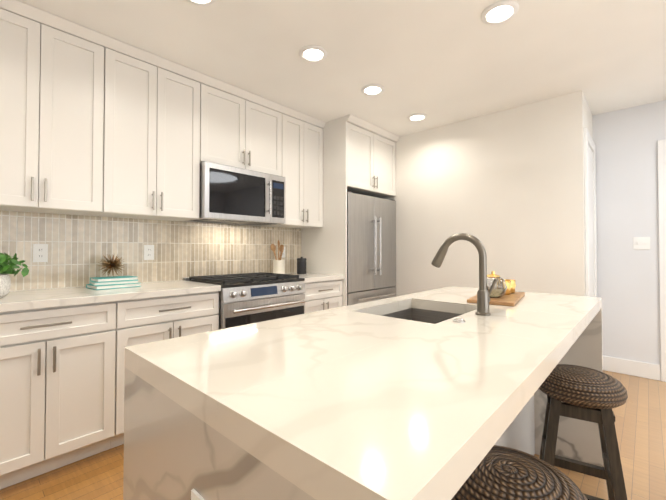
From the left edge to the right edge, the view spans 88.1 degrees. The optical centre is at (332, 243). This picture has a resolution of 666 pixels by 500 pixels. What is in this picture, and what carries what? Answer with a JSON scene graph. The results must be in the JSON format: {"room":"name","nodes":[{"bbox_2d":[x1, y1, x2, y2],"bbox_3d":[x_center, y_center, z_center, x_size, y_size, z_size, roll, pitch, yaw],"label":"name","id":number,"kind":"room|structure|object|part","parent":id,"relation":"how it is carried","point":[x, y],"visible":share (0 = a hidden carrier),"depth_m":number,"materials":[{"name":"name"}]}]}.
{"room":"kitchen","nodes":[
{"label":"kitchen","id":0,"kind":"room"},
{"bbox_2d":[0,370,665,499],"bbox_3d":[0.299,1.227,0.616,5.500,0.100,7.350,-1,-1,42],"label":"floor","id":1,"kind":"structure","parent":0,"point":[640,420],"depth_m":1.83,"materials":[{"name":"brown wood"}]},
{"bbox_2d":[0,301,119,489],"bbox_3d":[-1.667,0.762,1.931,0.608,0.874,0.620,-1,-1,42],"label":"base cabinet","id":2,"kind":"object","parent":1,"relation":"on","point":[62,360],"depth_m":1.77,"materials":[{"name":"white paint"}]},
{"bbox_2d":[0,281,219,312],"bbox_3d":[-2.075,0.295,1.477,0.628,0.040,3.136,-1,-1,42],"label":"countertop","id":3,"kind":"structure","parent":2,"relation":"on","point":[14,301],"depth_m":1.97,"materials":[{"name":"white stone"}]},
{"bbox_2d":[0,252,28,297],"bbox_3d":[-1.782,0.147,1.782,0.284,0.266,0.319,-1,-1,42],"label":"potted plant","id":4,"kind":"object","parent":3,"relation":"on","point":[8,264],"visible":1,"depth_m":1.82,"materials":[{"name":"green plant"}]},
{"bbox_2d":[86,276,139,289],"bbox_3d":[-1.465,0.255,2.304,0.208,0.067,0.277,-1,-1,42],"label":"books","id":5,"kind":"object","parent":3,"relation":"on","point":[101,283],"visible":1,"depth_m":2.24,"materials":[{"name":"teal paper"}]},
{"bbox_2d":[99,254,124,276],"bbox_3d":[-1.480,0.142,2.305,0.155,0.156,0.164,-1,-1,42],"label":"ornament","id":6,"kind":"object","parent":5,"relation":"on","point":[111,264],"visible":1,"depth_m":2.29,"materials":[{"name":"brown metal"}]},
{"bbox_2d":[120,289,220,444],"bbox_3d":[-1.242,0.769,2.397,0.608,0.874,0.640,-1,-1,42],"label":"base cabinet","id":7,"kind":"object","parent":1,"relation":"on","point":[153,319],"depth_m":2.15,"materials":[{"name":"white paint"}]},
{"bbox_2d":[183,272,305,329],"bbox_3d":[-0.721,0.741,2.889,0.705,0.945,0.784,-1,-1,42],"label":"gas range","id":8,"kind":"object","parent":1,"relation":"on","point":[247,298],"visible":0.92,"depth_m":2.66,"materials":[{"name":"silver metal"}]},
{"bbox_2d":[303,281,341,312],"bbox_3d":[-0.310,0.786,3.416,0.608,0.874,0.543,-1,-1,42],"label":"base cabinet","id":9,"kind":"object","parent":1,"relation":"on","point":[319,295],"depth_m":3.21,"materials":[{"name":"white paint"}]},
{"bbox_2d":[284,273,343,284],"bbox_3d":[-0.303,0.327,3.417,0.628,0.040,0.544,-1,-1,42],"label":"countertop","id":10,"kind":"structure","parent":9,"relation":"on","point":[308,276],"depth_m":3.30,"materials":[{"name":"white stone"}]},
{"bbox_2d":[270,240,284,273],"bbox_3d":[-0.543,0.133,3.420,0.118,0.348,0.130,-1,-1,42],"label":"utensil crock","id":11,"kind":"object","parent":10,"relation":"on","point":[278,265],"visible":0.92,"depth_m":3.39,"materials":[{"name":"beige ceramic"}]},
{"bbox_2d":[297,257,306,273],"bbox_3d":[-0.326,0.221,3.581,0.102,0.178,0.102,-1,-1,42],"label":"canister","id":12,"kind":"object","parent":10,"relation":"on","point":[301,265],"visible":1,"depth_m":3.54,"materials":[{"name":"black metal"}]},
{"bbox_2d":[123,306,603,499],"bbox_3d":[0.438,0.756,1.339,0.820,0.866,2.007,-1,-1,42],"label":"kitchen island","id":13,"kind":"object","parent":1,"relation":"on","point":[172,451],"depth_m":0.72,"materials":[{"name":"stone"}]},
{"bbox_2d":[125,286,526,421],"bbox_3d":[0.309,0.300,1.468,0.465,0.050,2.000,-1,-1,42],"label":"island countertop","id":14,"kind":"structure","parent":13,"relation":"on","point":[201,368],"depth_m":0.89,"materials":[{"name":"white stone"}]},
{"bbox_2d":[379,306,466,321],"bbox_3d":[0.378,0.429,1.472,0.376,0.232,0.505,-1,-1,42],"label":"sink","id":15,"kind":"object","parent":14,"relation":"in","point":[424,313],"depth_m":1.70,"materials":[{"name":"grey metal"}]},
{"bbox_2d":[215,292,601,499],"bbox_3d":[0.612,0.290,1.192,0.355,0.061,2.000,-1,-1,42],"label":"island countertop","id":16,"kind":"structure","parent":13,"relation":"on","point":[405,417],"depth_m":0.57,"materials":[{"name":"white stone"}]},
{"bbox_3d":[0.440,0.265,1.201,0.042,0.010,0.042,-1,-1,42],"label":"air switch button","id":17,"kind":"part","parent":16,"relation":"part of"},
{"bbox_2d":[431,233,496,315],"bbox_3d":[0.525,0.115,1.402,0.253,0.318,0.076,-1,-1,42],"label":"sink faucet","id":18,"kind":"object","parent":16,"relation":"on","point":[483,297],"visible":1,"depth_m":1.33,"materials":[{"name":"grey metal"}]},
{"bbox_2d":[467,292,524,305],"bbox_3d":[0.846,0.272,1.764,0.200,0.016,0.460,-1,-1,34],"label":"serving board","id":19,"kind":"object","parent":16,"relation":"on","point":[512,299],"visible":0.62,"depth_m":1.62,"materials":[{"name":"brown wood"}]},
{"bbox_2d":[487,271,506,297],"bbox_3d":[0.794,0.198,1.707,0.124,0.128,0.187,-1,-1,42],"label":"glass teapot","id":20,"kind":"object","parent":19,"relation":"on","point":[499,289],"visible":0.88,"depth_m":1.66,"materials":[{"name":"white"}]},
{"bbox_2d":[504,279,515,294],"bbox_3d":[0.932,0.230,1.844,0.070,0.070,0.176,-1,-1,42],"label":"mugs","id":21,"kind":"object","parent":19,"relation":"on","point":[510,284],"visible":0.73,"depth_m":1.82,"materials":[{"name":"yellow ceramic"}]},
{"bbox_2d":[347,191,395,305],"bbox_3d":[0.236,0.354,3.927,0.697,1.754,0.882,-1,-1,42],"label":"refrigerator","id":22,"kind":"object","parent":1,"relation":"on","point":[371,248],"visible":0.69,"depth_m":3.67,"materials":[{"name":"grey metal"}]},
{"bbox_2d":[451,445,586,499],"bbox_3d":[0.421,0.858,0.815,0.328,0.648,0.328,1,-1,-40],"label":"stool","id":23,"kind":"object","parent":1,"relation":"on","point":[502,473],"visible":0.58,"depth_m":0.78,"materials":[{"name":"brown wicker"}]},
{"bbox_2d":[539,364,627,499],"bbox_3d":[1.056,0.869,1.481,0.328,0.648,0.328,-1,-1,30],"label":"stool","id":24,"kind":"object","parent":1,"relation":"on","point":[587,394],"visible":0.9,"depth_m":1.40,"materials":[{"name":"brown wicker"}]},
{"bbox_2d":[0,90,665,365],"bbox_3d":[0.299,-0.073,0.637,5.500,2.500,7.350,-1,-1,42],"label":"wall","id":25,"kind":"structure","parent":0,"point":[506,188],"depth_m":3.25,"materials":[{"name":"beige paint"}]},
{"bbox_2d":[0,0,107,215],"bbox_3d":[-1.771,-0.749,2.044,0.338,1.098,0.620,-1,-1,42],"label":"upper cabinet","id":26,"kind":"object","parent":25,"relation":"attached to","point":[93,123],"depth_m":1.97,"materials":[{"name":"white paint"}]},
{"bbox_2d":[0,211,301,290],"bbox_3d":[-1.857,0.045,2.197,0.010,0.485,4.488,-1,-1,42],"label":"tile backsplash","id":27,"kind":"structure","parent":25,"relation":"attached to","point":[79,246],"depth_m":2.59,"materials":[{"name":"beige tile"}]},
{"bbox_2d":[33,244,47,261],"bbox_3d":[-1.856,0.057,2.183,0.008,0.116,0.072,-1,-1,42],"label":"electrical outlet plate","id":28,"kind":"object","parent":27,"relation":"attached to","point":[40,252],"visible":1,"depth_m":2.18,"materials":[{"name":"white plastic"}]},
{"bbox_2d":[144,245,153,259],"bbox_3d":[-1.421,0.065,2.660,0.008,0.116,0.072,-1,-1,42],"label":"electrical outlet plate","id":29,"kind":"object","parent":27,"relation":"attached to","point":[148,252],"visible":1,"depth_m":2.66,"materials":[{"name":"white plastic"}]},
{"bbox_2d":[100,36,203,220],"bbox_3d":[-1.349,-0.742,2.505,0.338,1.098,0.630,-1,-1,42],"label":"upper cabinet","id":30,"kind":"object","parent":25,"relation":"attached to","point":[156,105],"depth_m":2.37,"materials":[{"name":"white paint"}]},
{"bbox_2d":[204,76,283,176],"bbox_3d":[-0.868,-0.953,3.035,0.338,0.658,0.796,-1,-1,42],"label":"upper cabinet","id":31,"kind":"object","parent":25,"relation":"attached to","point":[244,130],"depth_m":2.89,"materials":[{"name":"white paint"}]},
{"bbox_2d":[187,161,285,225],"bbox_3d":[-0.829,-0.403,2.991,0.443,0.433,0.787,-1,-1,42],"label":"over-the-range microwave","id":32,"kind":"object","parent":31,"relation":"attached to","point":[232,195],"visible":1,"depth_m":2.82,"materials":[{"name":"silver metal"}]},
{"bbox_2d":[262,108,323,231],"bbox_3d":[-0.414,-0.725,3.529,0.338,1.098,0.552,-1,-1,42],"label":"upper cabinet","id":33,"kind":"object","parent":25,"relation":"attached to","point":[303,135],"depth_m":3.41,"materials":[{"name":"white paint"}]},
{"bbox_2d":[324,116,395,199],"bbox_3d":[0.204,-0.918,3.978,0.649,0.698,0.900,-1,-1,42],"label":"upper cabinet","id":34,"kind":"object","parent":25,"relation":"attached to","point":[360,158],"depth_m":3.59,"materials":[{"name":"white paint"}]},
{"bbox_2d":[588,145,593,296],"bbox_3d":[2.347,0.162,3.137,0.006,2.104,0.476,-1,-1,42],"label":"door","id":35,"kind":"structure","parent":25,"relation":"in","point":[591,230],"depth_m":3.20,"materials":[{"name":"white"}]},
{"bbox_2d":[603,356,660,380],"bbox_3d":[2.743,1.149,3.216,0.462,0.139,0.014,-1,-1,42],"label":"baseboard","id":36,"kind":"structure","parent":25,"relation":"attached to","point":[634,368],"depth_m":3.17,"materials":[{"name":"white"}]},
{"bbox_2d":[633,237,649,249],"bbox_3d":[2.830,-0.007,3.155,0.116,0.116,0.014,-1,-1,42],"label":"switch plate","id":37,"kind":"object","parent":25,"relation":"attached to","point":[641,243],"visible":1,"depth_m":3.16,"materials":[{"name":"white plastic"}]},
{"bbox_2d":[18,0,665,136],"bbox_3d":[0.299,-1.373,0.658,5.500,0.100,7.350,-1,-1,42],"label":"ceiling","id":38,"kind":"structure","parent":0,"point":[438,63],"depth_m":2.29,"materials":[{"name":"paint"}]},
{"bbox_2d":[187,0,215,5],"bbox_3d":[-0.701,-1.296,1.777,0.194,0.013,0.194,-1,-1,42],"label":"recessed light","id":39,"kind":"object","parent":38,"relation":"in","point":[203,2],"visible":0.98,"depth_m":1.84,"materials":[{"name":"white"}]},
{"bbox_2d":[299,45,326,61],"bbox_3d":[-0.135,-1.287,2.336,0.194,0.013,0.194,-1,-1,42],"label":"recessed light","id":40,"kind":"object","parent":38,"relation":"in","point":[312,53],"visible":0.98,"depth_m":2.33,"materials":[{"name":"white"}]},
{"bbox_2d":[361,84,384,94],"bbox_3d":[0.331,-1.279,2.861,0.194,0.013,0.194,-1,-1,42],"label":"recessed light","id":41,"kind":"object","parent":38,"relation":"in","point":[373,89],"visible":1,"depth_m":2.85,"materials":[{"name":"white"}]},
{"bbox_2d":[407,113,426,120],"bbox_3d":[0.845,-1.269,3.454,0.194,0.013,0.194,-1,-1,42],"label":"recessed light","id":42,"kind":"object","parent":38,"relation":"in","point":[417,117],"visible":0.98,"depth_m":3.44,"materials":[{"name":"white"}]},
{"bbox_2d":[481,0,518,24],"bbox_3d":[0.935,-1.294,1.931,0.194,0.013,0.194,-1,-1,42],"label":"recessed light","id":43,"kind":"object","parent":38,"relation":"in","point":[499,12],"visible":1,"depth_m":1.92,"materials":[{"name":"white"}]}
]}

